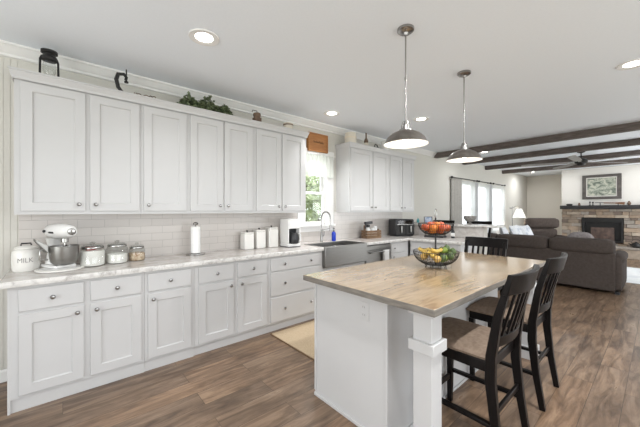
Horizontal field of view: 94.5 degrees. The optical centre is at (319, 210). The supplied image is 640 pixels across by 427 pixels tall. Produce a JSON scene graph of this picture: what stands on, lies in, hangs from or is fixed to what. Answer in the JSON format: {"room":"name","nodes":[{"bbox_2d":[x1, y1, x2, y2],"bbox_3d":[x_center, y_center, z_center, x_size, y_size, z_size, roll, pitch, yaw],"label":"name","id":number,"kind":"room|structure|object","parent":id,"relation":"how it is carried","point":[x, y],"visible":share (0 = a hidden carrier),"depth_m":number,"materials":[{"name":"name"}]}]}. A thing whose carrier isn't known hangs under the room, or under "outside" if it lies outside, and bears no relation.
{"room":"kitchen","nodes":[
{"label":"kitchen","id":0,"kind":"room"},
{"bbox_2d":[1,56,526,369],"bbox_3d":[1.840,0.020,6.421,17.600,2.800,0.120,0,0,-41],"label":"wall","id":1,"kind":"structure","parent":0,"point":[432,180],"depth_m":6.87,"materials":[{"name":"paint"}]},
{"bbox_2d":[0,369,6,382],"bbox_3d":[-3.675,1.370,1.539,2.870,0.100,0.016,0,0,-41],"label":"baseboard","id":2,"kind":"structure","parent":1,"relation":"attached to","point":[3,373],"depth_m":2.45,"materials":[{"name":"white"}]},
{"bbox_2d":[0,56,16,369],"bbox_3d":[-3.061,0.018,2.081,1.309,2.595,0.003,0,0,-41],"label":"trim","id":3,"kind":"structure","parent":1,"relation":"attached to","point":[6,59],"depth_m":2.47,"materials":[{"name":"paint"}]},
{"bbox_2d":[14,78,140,214],"bbox_3d":[-2.129,-0.521,2.665,0.852,1.107,0.342,0,0,-41],"label":"upper cabinet","id":4,"kind":"object","parent":1,"relation":"attached to","point":[76,152],"visible":0.99,"depth_m":2.52,"materials":[{"name":"white wood"}]},
{"bbox_2d":[39,48,59,76],"bbox_3d":[-2.255,-1.206,2.466,0.109,0.262,0.109,0,0,-7],"label":"lantern","id":5,"kind":"object","parent":4,"relation":"on","point":[48,55],"visible":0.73,"depth_m":2.44,"materials":[{"name":"black metal"}]},
{"bbox_2d":[114,69,128,90],"bbox_3d":[-1.869,-1.212,2.827,0.163,0.276,0.060,0,0,-41],"label":"iron hook","id":6,"kind":"object","parent":4,"relation":"on","point":[118,74],"visible":0.79,"depth_m":2.79,"materials":[{"name":"black metal"}]},
{"bbox_2d":[7,65,309,137],"bbox_3d":[-1.366,-1.058,3.325,2.932,0.075,0.346,0,0,-41],"label":"crown molding","id":7,"kind":"structure","parent":4,"relation":"attached to","point":[15,72],"depth_m":2.80,"materials":[{"name":"wood"}]},
{"bbox_2d":[141,104,187,213],"bbox_3d":[-1.643,-0.521,3.087,0.431,1.107,0.342,0,0,-41],"label":"upper cabinet","id":8,"kind":"object","parent":1,"relation":"attached to","point":[164,132],"visible":0.98,"depth_m":2.98,"materials":[{"name":"white wood"}]},
{"bbox_2d":[19,212,401,263],"bbox_3d":[-0.412,0.258,4.377,5.680,0.465,0.012,0,0,-41],"label":"backsplash","id":9,"kind":"structure","parent":1,"relation":"attached to","point":[159,234],"depth_m":3.28,"materials":[{"name":"tile"}]},
{"bbox_2d":[0,40,436,156],"bbox_3d":[-0.992,-1.330,3.825,9.920,0.100,0.085,0,0,-41],"label":"trim","id":10,"kind":"structure","parent":1,"relation":"attached to","point":[7,49],"depth_m":3.19,"materials":[{"name":"white"}]},
{"bbox_2d":[188,114,253,213],"bbox_3d":[-1.187,-0.521,3.483,0.773,1.107,0.342,0,0,-41],"label":"upper cabinet","id":11,"kind":"object","parent":1,"relation":"attached to","point":[220,153],"visible":0.99,"depth_m":3.33,"materials":[{"name":"white wood"}]},
{"bbox_2d":[177,91,232,114],"bbox_3d":[-1.279,-1.194,3.332,0.671,0.237,0.227,0,0,-41],"label":"ivy garland","id":12,"kind":"object","parent":11,"relation":"on","point":[190,101],"visible":0.62,"depth_m":3.29,"materials":[{"name":"green plant"}]},
{"bbox_2d":[254,127,305,212],"bbox_3d":[-0.589,-0.521,4.003,0.808,1.107,0.342,0,0,-41],"label":"upper cabinet","id":13,"kind":"object","parent":1,"relation":"attached to","point":[279,158],"visible":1,"depth_m":3.86,"materials":[{"name":"white wood"}]},
{"bbox_2d":[252,110,261,121],"bbox_3d":[-0.807,-1.170,3.750,0.119,0.189,0.100,0,0,-41],"label":"coffee grinder","id":14,"kind":"object","parent":13,"relation":"on","point":[256,115],"visible":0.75,"depth_m":3.72,"materials":[{"name":"black metal"}]},
{"bbox_2d":[283,122,292,128],"bbox_3d":[-0.439,-1.138,4.096,0.140,0.125,0.139,0,0,-41],"label":"stoneware bowl","id":15,"kind":"object","parent":13,"relation":"on","point":[286,124],"visible":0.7,"depth_m":4.04,"materials":[{"name":"beige ceramic"}]},
{"bbox_2d":[297,148,335,231],"bbox_3d":[-0.090,-0.315,4.708,0.780,1.290,0.175,0,0,-41],"label":"window","id":16,"kind":"structure","parent":1,"relation":"in","point":[326,185],"depth_m":4.83,"materials":[{"name":"white"}]},
{"bbox_2d":[306,152,334,177],"bbox_3d":[-0.029,-0.706,4.654,0.740,0.372,0.052,0,0,-41],"label":"window valance","id":17,"kind":"object","parent":16,"relation":"attached to","point":[317,165],"visible":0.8,"depth_m":4.65,"materials":[{"name":"white"}]},
{"bbox_2d":[306,132,327,153],"bbox_3d":[-0.040,-1.062,4.666,0.400,0.285,0.062,0,0,-41],"label":"wall sign","id":18,"kind":"object","parent":1,"relation":"attached to","point":[315,142],"visible":0.9,"depth_m":4.64,"materials":[{"name":"brown wood"}]},
{"bbox_2d":[336,147,388,211],"bbox_3d":[0.784,-0.521,5.196,1.060,1.107,0.342,0,0,-41],"label":"upper cabinet","id":19,"kind":"object","parent":1,"relation":"attached to","point":[362,176],"visible":0.99,"depth_m":4.96,"materials":[{"name":"white wood"}]},
{"bbox_2d":[344,132,356,142],"bbox_3d":[0.510,-1.183,4.947,0.202,0.215,0.201,0,0,-41],"label":"stoneware crock","id":20,"kind":"object","parent":19,"relation":"on","point":[349,136],"visible":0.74,"depth_m":4.86,"materials":[{"name":"beige ceramic"}]},
{"bbox_2d":[335,142,416,159],"bbox_3d":[1.106,-1.058,5.473,1.972,0.075,0.346,0,0,-41],"label":"crown molding","id":21,"kind":"structure","parent":19,"relation":"attached to","point":[347,144],"depth_m":5.10,"materials":[{"name":"wood"}]},
{"bbox_2d":[389,155,413,211],"bbox_3d":[1.506,-0.521,5.823,0.848,1.107,0.342,0,0,-41],"label":"upper cabinet","id":22,"kind":"object","parent":1,"relation":"attached to","point":[401,170],"visible":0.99,"depth_m":5.69,"materials":[{"name":"white wood"}]},
{"bbox_2d":[414,225,483,237],"bbox_3d":[2.294,0.391,5.673,0.012,0.197,1.576,0,0,-41],"label":"backsplash","id":23,"kind":"structure","parent":1,"relation":"attached to","point":[462,232],"depth_m":5.32,"materials":[{"name":"tile"}]},
{"bbox_2d":[450,176,477,181],"bbox_3d":[3.947,-0.855,8.097,1.638,0.060,0.112,0,0,-41],"label":"curtain rod","id":24,"kind":"object","parent":1,"relation":"attached to","point":[451,176],"visible":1,"depth_m":7.98,"materials":[{"name":"black metal"}]},
{"bbox_2d":[451,178,461,223],"bbox_3d":[3.609,0.260,7.819,0.584,2.220,0.062,0,0,-41],"label":"curtain","id":25,"kind":"object","parent":24,"relation":"hanging from","point":[456,184],"visible":0.42,"depth_m":7.78,"materials":[{"name":"fabric"}]},
{"bbox_2d":[462,180,474,223],"bbox_3d":[4.167,0.275,8.304,0.864,2.190,0.025,0,0,-41],"label":"curtain","id":26,"kind":"object","parent":24,"relation":"hanging from","point":[468,188],"visible":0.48,"depth_m":8.30,"materials":[{"name":"fabric"}]},
{"bbox_2d":[475,182,477,220],"bbox_3d":[4.579,0.275,8.661,0.214,2.190,0.030,0,0,-41],"label":"curtain","id":27,"kind":"object","parent":24,"relation":"hanging from","point":[476,183],"visible":0.55,"depth_m":8.66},
{"bbox_3d":[4.989,-0.855,9.002,0.958,0.060,0.112,0,0,-41],"label":"curtain rod","id":28,"kind":"object","parent":1,"relation":"attached to","visible":0},
{"bbox_2d":[478,183,488,230],"bbox_3d":[4.986,0.275,9.015,0.834,2.190,0.025,0,0,-41],"label":"curtain","id":29,"kind":"object","parent":28,"relation":"hanging from","point":[483,189],"visible":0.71,"depth_m":9.01,"materials":[{"name":"fabric"}]},
{"bbox_3d":[5.902,-0.855,9.795,1.098,0.060,0.112,0,0,-41],"label":"curtain rod","id":30,"kind":"object","parent":1,"relation":"attached to","visible":0},
{"bbox_2d":[489,184,492,232],"bbox_3d":[5.417,0.275,9.389,0.274,2.190,0.030,0,0,-41],"label":"curtain","id":31,"kind":"object","parent":30,"relation":"hanging from","point":[490,186],"visible":0.66,"depth_m":9.45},
{"bbox_2d":[492,185,503,233],"bbox_3d":[5.934,0.275,9.839,1.064,2.190,0.025,0,0,-41],"label":"curtain","id":32,"kind":"object","parent":30,"relation":"hanging from","point":[498,191],"visible":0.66,"depth_m":9.83,"materials":[{"name":"fabric"}]},
{"bbox_2d":[0,0,639,176],"bbox_3d":[3.971,-1.430,3.967,17.600,0.100,6.580,0,0,-41],"label":"ceiling","id":33,"kind":"structure","parent":0,"point":[539,68],"depth_m":2.63,"materials":[{"name":"paint"}]},
{"bbox_2d":[188,28,218,45],"bbox_3d":[-0.923,-1.375,2.358,0.230,0.009,0.230,0,0,-41],"label":"recessed light","id":34,"kind":"object","parent":33,"relation":"in","point":[204,37],"visible":1,"depth_m":2.35,"materials":[{"name":"white"}]},
{"bbox_2d":[195,32,212,41],"bbox_3d":[-0.923,-1.377,2.358,0.138,0.002,0.138,0,0,-41],"label":"diffuser","id":35,"kind":"object","parent":34,"relation":"attached to","point":[199,36],"depth_m":2.35,"materials":[{"name":"white"}]},
{"bbox_2d":[324,110,339,115],"bbox_3d":[0.167,-1.375,4.199,0.230,0.009,0.230,0,0,-41],"label":"recessed light","id":36,"kind":"object","parent":33,"relation":"in","point":[327,113],"visible":1,"depth_m":4.20,"materials":[{"name":"white"}]},
{"bbox_2d":[383,24,428,148],"bbox_3d":[0.650,-0.941,2.248,0.334,0.879,0.334,0,0,-41],"label":"pendant lamp","id":37,"kind":"object","parent":33,"relation":"hanging from","point":[406,137],"visible":1,"depth_m":2.23,"materials":[{"name":"silver metal"}]},
{"bbox_2d":[413,117,428,121],"bbox_3d":[1.525,-1.375,4.465,0.230,0.009,0.230,0,0,-41],"label":"recessed light","id":38,"kind":"object","parent":33,"relation":"in","point":[418,119],"visible":1,"depth_m":4.47,"materials":[{"name":"white"}]},
{"bbox_2d":[446,70,482,162],"bbox_3d":[1.441,-0.941,2.961,0.334,0.879,0.334,0,0,-41],"label":"pendant lamp","id":39,"kind":"object","parent":33,"relation":"hanging from","point":[464,154],"visible":1,"depth_m":2.95,"materials":[{"name":"silver metal"}]},
{"bbox_2d":[434,121,639,157],"bbox_3d":[4.907,-1.322,4.720,0.150,0.114,6.468,0,0,-41],"label":"ceiling beam","id":40,"kind":"structure","parent":33,"relation":"attached to","point":[634,126],"depth_m":5.35,"materials":[{"name":"brown wood"}]},
{"bbox_2d":[462,138,639,164],"bbox_3d":[6.085,-1.322,5.743,0.150,0.114,6.468,0,0,-41],"label":"ceiling beam","id":41,"kind":"structure","parent":33,"relation":"attached to","point":[630,142],"depth_m":6.49,"materials":[{"name":"brown wood"}]},
{"bbox_2d":[485,150,639,169],"bbox_3d":[7.285,-1.322,6.786,0.150,0.114,6.468,0,0,-41],"label":"ceiling beam","id":42,"kind":"structure","parent":33,"relation":"attached to","point":[633,152],"depth_m":7.71,"materials":[{"name":"brown wood"}]},
{"bbox_2d":[502,158,639,173],"bbox_3d":[8.418,-1.322,7.769,0.150,0.114,6.468,0,0,-41],"label":"ceiling beam","id":43,"kind":"structure","parent":33,"relation":"attached to","point":[632,160],"depth_m":8.71,"materials":[{"name":"brown wood"}]},
{"bbox_2d":[521,151,639,168],"bbox_3d":[5.977,-1.210,6.800,2.104,0.340,2.206,0,0,-41],"label":"ceiling fan","id":44,"kind":"object","parent":33,"relation":"hanging from","point":[579,161],"visible":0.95,"depth_m":6.86,"materials":[{"name":"black metal"}]},
{"bbox_2d":[616,58,639,69],"bbox_3d":[2.946,-1.375,2.785,0.230,0.009,0.230,0,0,-41],"label":"recessed light","id":45,"kind":"object","parent":33,"relation":"in","point":[635,63],"visible":1,"depth_m":2.81,"materials":[{"name":"white"}]},
{"bbox_2d":[623,60,639,66],"bbox_3d":[2.946,-1.377,2.785,0.138,0.002,0.138,0,0,-41],"label":"diffuser","id":46,"kind":"object","parent":45,"relation":"attached to","point":[636,63],"depth_m":2.79,"materials":[{"name":"white"}]},
{"bbox_2d":[0,259,639,426],"bbox_3d":[3.971,1.470,3.967,17.600,0.100,6.580,0,0,-41],"label":"floor","id":47,"kind":"structure","parent":0,"point":[261,380],"depth_m":2.36,"materials":[{"name":"brown wood"}]},
{"bbox_2d":[7,272,143,415],"bbox_3d":[-2.032,0.976,2.530,0.830,0.888,0.645,0,0,-41],"label":"base cabinet","id":48,"kind":"object","parent":47,"relation":"on","point":[66,338],"visible":0.98,"depth_m":2.27,"materials":[{"name":"white wood"}]},
{"bbox_2d":[0,234,464,288],"bbox_3d":[0.092,0.510,3.774,5.770,0.041,1.557,0,0,-41],"label":"countertop","id":49,"kind":"structure","parent":48,"relation":"on","point":[11,279],"depth_m":2.90,"materials":[{"name":"stone"}]},
{"bbox_2d":[11,242,40,271],"bbox_3d":[-2.400,0.376,2.418,0.176,0.227,0.178,0,0,-41],"label":"crock","id":50,"kind":"object","parent":49,"relation":"on","point":[24,258],"visible":0.97,"depth_m":2.36,"materials":[{"name":"white ceramic"}]},
{"bbox_2d":[34,264,84,272],"bbox_3d":[-2.156,0.481,2.459,0.316,0.017,0.316,0,0,-41],"label":"round tray","id":51,"kind":"object","parent":49,"relation":"on","point":[78,266],"visible":0.74,"depth_m":2.37,"materials":[{"name":"white ceramic"}]},
{"bbox_2d":[33,224,79,268],"bbox_3d":[-2.191,0.291,2.450,0.334,0.363,0.276,0,0,23],"label":"stand mixer","id":52,"kind":"object","parent":51,"relation":"on","point":[58,256],"visible":1,"depth_m":2.41,"materials":[{"name":"white plastic"}]},
{"bbox_2d":[39,244,79,265],"bbox_3d":[-2.148,0.370,2.446,0.254,0.158,0.204,0,0,-41],"label":"bowl","id":53,"kind":"object","parent":52,"relation":"on","point":[57,254],"depth_m":2.40,"materials":[{"name":"silver metal"}]},
{"bbox_2d":[80,244,104,266],"bbox_3d":[-2.020,0.384,2.630,0.184,0.212,0.184,0,0,-41],"label":"glass jar","id":54,"kind":"object","parent":49,"relation":"on","point":[89,255],"visible":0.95,"depth_m":2.57,"materials":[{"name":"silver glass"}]},
{"bbox_2d":[107,242,126,263],"bbox_3d":[-1.901,0.384,2.773,0.170,0.212,0.170,0,0,-41],"label":"glass jar","id":55,"kind":"object","parent":49,"relation":"on","point":[118,257],"visible":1,"depth_m":2.72,"materials":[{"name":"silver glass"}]},
{"bbox_2d":[129,244,144,260],"bbox_3d":[-1.802,0.401,2.912,0.140,0.177,0.140,0,0,-41],"label":"glass jar","id":56,"kind":"object","parent":49,"relation":"on","point":[133,256],"visible":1,"depth_m":2.86,"materials":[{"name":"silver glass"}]},
{"bbox_2d":[186,222,204,255],"bbox_3d":[-1.381,0.309,3.285,0.200,0.360,0.200,0,0,-41],"label":"paper towel holder","id":57,"kind":"object","parent":49,"relation":"on","point":[195,231],"visible":1,"depth_m":3.24,"materials":[{"name":"paper"}]},
{"bbox_2d":[240,230,253,249],"bbox_3d":[-0.924,0.370,3.754,0.130,0.239,0.130,0,0,-41],"label":"canister","id":58,"kind":"object","parent":49,"relation":"on","point":[246,238],"visible":1,"depth_m":3.71,"materials":[{"name":"white ceramic"}]},
{"bbox_2d":[253,228,265,248],"bbox_3d":[-0.796,0.357,3.866,0.130,0.264,0.130,0,0,-41],"label":"canister","id":59,"kind":"object","parent":49,"relation":"on","point":[259,234],"visible":0.95,"depth_m":3.81,"materials":[{"name":"white ceramic"}]},
{"bbox_2d":[264,225,277,247],"bbox_3d":[-0.656,0.345,3.987,0.140,0.289,0.140,0,0,-41],"label":"canister","id":60,"kind":"object","parent":49,"relation":"on","point":[271,232],"visible":0.94,"depth_m":3.93,"materials":[{"name":"white ceramic"}]},
{"bbox_2d":[280,219,300,247],"bbox_3d":[-0.383,0.302,4.016,0.202,0.375,0.278,0,0,-41],"label":"coffee maker","id":61,"kind":"object","parent":49,"relation":"on","point":[290,236],"visible":1,"depth_m":3.96,"materials":[{"name":"white plastic"}]},
{"bbox_2d":[320,211,331,241],"bbox_3d":[0.102,0.249,4.516,0.098,0.482,0.256,0,0,-41],"label":"kitchen faucet","id":62,"kind":"object","parent":49,"relation":"on","point":[330,226],"visible":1,"depth_m":4.56,"materials":[{"name":"silver metal"}]},
{"bbox_2d":[304,240,366,267],"bbox_3d":[0.242,0.623,4.355,0.852,0.275,0.458,0,0,-41],"label":"sink","id":63,"kind":"object","parent":49,"relation":"in","point":[335,253],"visible":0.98,"depth_m":4.19,"materials":[{"name":"silver metal"}]},
{"bbox_2d":[361,225,380,238],"bbox_3d":[0.916,0.374,5.273,0.330,0.230,0.160,0,0,-32],"label":"wooden crate","id":64,"kind":"object","parent":49,"relation":"on","point":[376,233],"visible":0.96,"depth_m":5.20,"materials":[{"name":"brown wood"}]},
{"bbox_2d":[364,221,372,235],"bbox_3d":[0.852,0.334,5.231,0.193,0.287,0.084,0,0,-41],"label":"spray bottle","id":65,"kind":"object","parent":64,"relation":"in","point":[368,222],"visible":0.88,"depth_m":5.20,"materials":[{"name":"white plastic"}]},
{"bbox_2d":[389,219,413,236],"bbox_3d":[1.579,0.327,5.714,0.410,0.325,0.330,0,0,-17],"label":"air fryer","id":66,"kind":"object","parent":49,"relation":"on","point":[397,227],"visible":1,"depth_m":5.60,"materials":[{"name":"black plastic"}]},
{"bbox_2d":[396,225,404,234],"bbox_3d":[1.520,0.367,5.566,0.184,0.185,0.015,0,0,-17],"label":"basket","id":67,"kind":"object","parent":66,"relation":"on","point":[400,229],"depth_m":5.55,"materials":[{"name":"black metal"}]},
{"bbox_2d":[406,225,413,234],"bbox_3d":[1.711,0.367,5.625,0.184,0.185,0.015,0,0,-17],"label":"basket","id":68,"kind":"object","parent":66,"relation":"on","point":[409,228],"depth_m":5.61,"materials":[{"name":"black metal"}]},
{"bbox_2d":[424,232,446,237],"bbox_3d":[2.110,0.404,5.452,0.367,0.172,0.176,0,0,43],"label":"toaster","id":69,"kind":"object","parent":49,"relation":"on","point":[425,235],"visible":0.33,"depth_m":5.36,"materials":[{"name":"silver metal"}]},
{"bbox_2d":[144,266,193,371],"bbox_3d":[-1.560,0.976,2.940,0.418,0.888,0.645,0,0,-41],"label":"base cabinet","id":70,"kind":"object","parent":47,"relation":"on","point":[168,293],"visible":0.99,"depth_m":2.71,"materials":[{"name":"white wood"}]},
{"bbox_2d":[193,257,267,355],"bbox_3d":[-1.090,0.976,3.349,0.823,0.888,0.645,0,0,-41],"label":"base cabinet","id":71,"kind":"object","parent":47,"relation":"on","point":[231,298],"visible":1,"depth_m":3.09,"materials":[{"name":"white wood"}]},
{"bbox_2d":[270,320,313,360],"bbox_3d":[0.281,1.413,3.603,1.570,0.011,0.790,0,0,-41],"label":"kitchen mat","id":72,"kind":"object","parent":47,"relation":"on","point":[300,337],"visible":0.26,"depth_m":3.28,"materials":[{"name":"beige fabric"}]},
{"bbox_2d":[267,251,320,332],"bbox_3d":[-0.471,0.976,3.886,0.813,0.888,0.645,0,0,-41],"label":"base cabinet","id":73,"kind":"object","parent":47,"relation":"on","point":[290,297],"visible":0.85,"depth_m":3.61,"materials":[{"name":"white wood"}]},
{"bbox_2d":[321,251,364,271],"bbox_3d":[0.168,0.976,4.441,0.876,0.888,0.645,0,0,-41],"label":"base cabinet","id":74,"kind":"object","parent":47,"relation":"on","point":[363,262],"visible":0.04,"depth_m":4.14,"materials":[{"name":"white wood"}]},
{"bbox_2d":[365,243,391,263],"bbox_3d":[0.760,0.978,4.920,0.638,0.885,0.659,0,0,-41],"label":"dishwasher","id":75,"kind":"object","parent":47,"relation":"on","point":[374,252],"visible":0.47,"depth_m":4.66,"materials":[{"name":"silver metal"}]},
{"bbox_2d":[383,250,388,260],"bbox_3d":[1.061,0.816,4.756,0.120,0.365,0.040,0,0,-41],"label":"dish towel","id":76,"kind":"object","parent":75,"relation":"hanging from","point":[386,252],"visible":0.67,"depth_m":4.73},
{"bbox_2d":[391,241,407,258],"bbox_3d":[1.191,0.976,5.330,0.540,0.888,0.645,0,0,-41],"label":"base cabinet","id":77,"kind":"object","parent":47,"relation":"on","point":[399,249],"visible":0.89,"depth_m":5.10,"materials":[{"name":"white wood"}]},
{"bbox_2d":[410,240,432,255],"bbox_3d":[2.011,0.976,5.351,0.765,0.888,0.440,0,0,-41],"label":"base cabinet","id":78,"kind":"object","parent":47,"relation":"on","point":[413,244],"visible":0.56,"depth_m":5.16,"materials":[{"name":"white wood"}]},
{"bbox_2d":[303,252,545,426],"bbox_3d":[1.040,0.955,2.569,2.180,0.930,1.055,0,0,-41],"label":"kitchen island","id":79,"kind":"object","parent":47,"relation":"on","point":[379,343],"visible":0.78,"depth_m":1.93,"materials":[{"name":"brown wood"}]},
{"bbox_2d":[362,305,365,317],"bbox_3d":[0.283,0.650,1.911,0.003,0.080,0.034,0,0,-41],"label":"socket","id":80,"kind":"object","parent":79,"relation":"attached to","point":[363,306],"depth_m":1.91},
{"bbox_2d":[360,301,368,321],"bbox_3d":[0.286,0.650,1.914,0.006,0.120,0.076,0,0,-41],"label":"outlet","id":81,"kind":"object","parent":79,"relation":"attached to","point":[364,305],"depth_m":1.91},
{"bbox_2d":[413,208,459,267],"bbox_3d":[1.007,0.235,2.577,0.379,0.506,0.379,0,0,-36],"label":"fruit basket","id":82,"kind":"object","parent":79,"relation":"on","point":[432,263],"visible":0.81,"depth_m":2.52,"materials":[{"name":"black metal"}]},
{"bbox_2d":[418,222,453,234],"bbox_3d":[1.007,0.161,2.577,0.296,0.102,0.296,0,0,-41],"label":"bowl","id":83,"kind":"object","parent":82,"relation":"on","point":[419,224],"depth_m":2.50,"materials":[{"name":"black metal"}]},
{"bbox_2d":[413,248,459,265],"bbox_3d":[1.007,0.410,2.577,0.380,0.120,0.380,0,0,-41],"label":"bowl","id":84,"kind":"object","parent":82,"relation":"on","point":[431,263],"depth_m":2.49,"materials":[{"name":"black metal"}]},
{"bbox_2d":[433,220,454,222],"bbox_3d":[2.550,0.819,6.402,0.637,1.207,0.480,0,0,-41],"label":"bar stool","id":85,"kind":"object","parent":47,"relation":"on","point":[444,221],"visible":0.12,"depth_m":6.55,"materials":[{"name":"brown wood"}]},
{"bbox_2d":[433,242,476,253],"bbox_3d":[2.304,0.976,5.014,0.765,0.888,0.448,0,0,-41],"label":"base cabinet","id":86,"kind":"object","parent":47,"relation":"on","point":[460,248],"visible":0.11,"depth_m":4.81,"materials":[{"name":"white wood"}]},
{"bbox_2d":[466,221,491,254],"bbox_3d":[3.035,0.819,5.843,0.637,1.207,0.480,0,0,-41],"label":"bar stool","id":87,"kind":"object","parent":47,"relation":"on","point":[473,222],"visible":0.06,"depth_m":5.92,"materials":[{"name":"brown wood"}]},
{"bbox_2d":[464,236,507,331],"bbox_3d":[1.841,0.879,3.467,0.637,1.087,0.480,0,0,-41],"label":"counter chair","id":88,"kind":"object","parent":47,"relation":"on","point":[498,243],"visible":0.27,"depth_m":3.62,"materials":[{"name":"brown wood"}]},
{"bbox_2d":[442,264,539,426],"bbox_3d":[0.996,0.879,1.887,0.480,1.087,0.637,0,0,-41],"label":"counter chair","id":89,"kind":"object","parent":47,"relation":"on","point":[480,347],"visible":0.89,"depth_m":1.72,"materials":[{"name":"brown wood"}]},
{"bbox_2d":[466,252,567,411],"bbox_3d":[1.600,0.879,2.412,0.480,1.087,0.637,0,0,-41],"label":"counter chair","id":90,"kind":"object","parent":47,"relation":"on","point":[539,311],"visible":0.85,"depth_m":2.20,"materials":[{"name":"brown wood"}]},
{"bbox_2d":[512,206,525,225],"bbox_3d":[6.492,0.641,9.770,0.632,1.558,0.378,0,0,-24],"label":"floor lamp","id":91,"kind":"object","parent":47,"relation":"on","point":[519,213],"visible":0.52,"depth_m":9.72,"materials":[{"name":"fabric"}]},
{"bbox_2d":[524,218,566,237],"bbox_3d":[6.991,0.830,9.144,1.080,1.180,0.900,0,0,13],"label":"recliner","id":92,"kind":"object","parent":47,"relation":"on","point":[539,226],"visible":0.31,"depth_m":9.31,"materials":[{"name":"fabric"}]},
{"bbox_2d":[490,232,627,294],"bbox_3d":[5.340,0.960,6.654,2.910,0.920,2.260,0,0,-41],"label":"sectional sofa","id":93,"kind":"object","parent":47,"relation":"on","point":[594,263],"visible":0.73,"depth_m":5.31,"materials":[{"name":"fabric"}]},
{"bbox_2d":[499,227,508,233],"bbox_3d":[4.191,0.570,6.688,0.236,0.470,0.500,0,0,35],"label":"throw pillow","id":94,"kind":"object","parent":93,"relation":"on","point":[503,230],"visible":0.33,"depth_m":6.54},
{"bbox_2d":[509,225,522,234],"bbox_3d":[4.736,0.610,7.082,0.560,0.516,0.269,0,0,-41],"label":"throw pillow","id":95,"kind":"object","parent":93,"relation":"on","point":[515,229],"visible":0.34,"depth_m":6.99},
{"bbox_2d":[497,234,549,248],"bbox_3d":[4.156,0.630,6.072,0.360,0.260,0.885,0,0,-41],"label":"cushion","id":96,"kind":"object","parent":93,"relation":"on","point":[515,241],"depth_m":5.90,"materials":[{"name":"fabric"}]},
{"bbox_2d":[519,225,533,234],"bbox_3d":[5.231,0.620,7.473,0.540,0.497,0.263,0,0,-32],"label":"throw pillow","id":97,"kind":"object","parent":93,"relation":"on","point":[526,230],"visible":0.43,"depth_m":7.41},
{"bbox_2d":[567,232,593,237],"bbox_3d":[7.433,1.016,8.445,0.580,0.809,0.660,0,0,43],"label":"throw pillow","id":98,"kind":"object","parent":93,"relation":"on","point":[573,234],"visible":0.32,"depth_m":8.26,"materials":[{"name":"fabric"}]},
{"bbox_2d":[549,236,615,253],"bbox_3d":[4.747,0.630,5.393,0.360,0.260,0.895,0,0,-41],"label":"cushion","id":99,"kind":"object","parent":93,"relation":"on","point":[569,245],"depth_m":5.27,"materials":[{"name":"fabric"}]},
{"bbox_2d":[562,209,639,259],"bbox_3d":[9.258,0.688,8.723,0.600,1.465,3.425,0,0,-41],"label":"stone fireplace","id":100,"kind":"object","parent":47,"relation":"on","point":[622,226],"visible":0.6,"depth_m":9.24,"materials":[{"name":"brown stone"}]},
{"bbox_2d":[560,205,639,208],"bbox_3d":[9.319,-0.106,8.786,0.195,0.117,3.440,0,0,-41],"label":"mantel shelf","id":101,"kind":"object","parent":100,"relation":"on","point":[573,206],"visible":1,"depth_m":9.24,"materials":[{"name":"brown wood"}]},
{"bbox_2d":[595,202,624,204],"bbox_3d":[8.966,-0.212,9.166,0.060,0.093,0.663,0,0,-41],"label":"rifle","id":102,"kind":"object","parent":101,"relation":"on","point":[618,203],"visible":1,"depth_m":9.10,"materials":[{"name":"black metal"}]},
{"bbox_2d":[628,239,639,247],"bbox_3d":[9.247,0.961,8.673,0.210,0.256,0.240,0,0,-4],"label":"kettle","id":103,"kind":"object","parent":100,"relation":"on","point":[634,245],"visible":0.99,"depth_m":8.62,"materials":[{"name":"black metal"}]},
{"bbox_2d":[631,242,639,247],"bbox_3d":[9.248,1.004,8.658,0.210,0.170,0.210,0,0,-41],"label":"pot","id":104,"kind":"object","parent":103,"relation":"on","point":[635,245],"depth_m":8.60,"materials":[{"name":"black metal"}]},
{"bbox_2d":[626,267,639,283],"bbox_3d":[7.224,1.413,6.131,2.250,0.013,2.180,0,0,-41],"label":"area rug","id":105,"kind":"object","parent":47,"relation":"on","point":[633,274],"visible":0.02,"depth_m":6.40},
{"bbox_2d":[408,228,487,255],"bbox_3d":[2.356,0.855,5.736,0.160,1.130,1.589,0,0,-41],"label":"wall ledge","id":106,"kind":"object","parent":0,"point":[485,229],"visible":0.07,"depth_m":5.16,"materials":[{"name":"paint"}]},
{"bbox_2d":[414,222,505,227],"bbox_3d":[2.484,0.271,5.694,0.420,0.037,1.818,0,0,-41],"label":"bar ledge","id":107,"kind":"object","parent":106,"relation":"on","point":[415,223],"visible":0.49,"depth_m":5.20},
{"bbox_2d":[463,216,476,223],"bbox_3d":[2.732,0.176,5.394,0.216,0.150,0.216,0,0,-41],"label":"footed bowl","id":108,"kind":"object","parent":107,"relation":"on","point":[469,219],"visible":0.96,"depth_m":5.33,"materials":[{"name":"ceramic"}]},
{"bbox_2d":[527,174,561,234],"bbox_3d":[8.486,0.020,11.136,1.420,2.800,1.680,0,0,-41],"label":"wall","id":109,"kind":"structure","parent":0,"point":[544,193],"depth_m":11.62,"materials":[{"name":"beige paint"}]},
{"bbox_2d":[562,164,639,205],"bbox_3d":[10.040,0.020,8.280,0.220,2.800,5.130,0,0,-41],"label":"wall","id":110,"kind":"structure","parent":0,"point":[571,179],"depth_m":9.39,"materials":[{"name":"white paint"}]},
{"bbox_2d":[582,173,621,199],"bbox_3d":[8.911,-0.750,9.378,0.039,0.780,0.910,0,0,-41],"label":"framed painting","id":111,"kind":"object","parent":110,"relation":"attached to","point":[603,186],"visible":1,"depth_m":9.35,"materials":[{"name":"brown wood"}]},
{"label":"outside","id":112,"kind":"structure","parent":0,"visible":0},
{"bbox_3d":[3.774,1.820,3.279,70.000,0.200,60.000,0,0,-41],"label":"ground","id":113,"kind":"structure","parent":112,"visible":0},
{"bbox_2d":[306,175,320,221],"bbox_3d":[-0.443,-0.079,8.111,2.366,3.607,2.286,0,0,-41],"label":"tree","id":114,"kind":"object","parent":113,"relation":"on","point":[315,200],"visible":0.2,"depth_m":7.74,"materials":[{"name":"green plant"}]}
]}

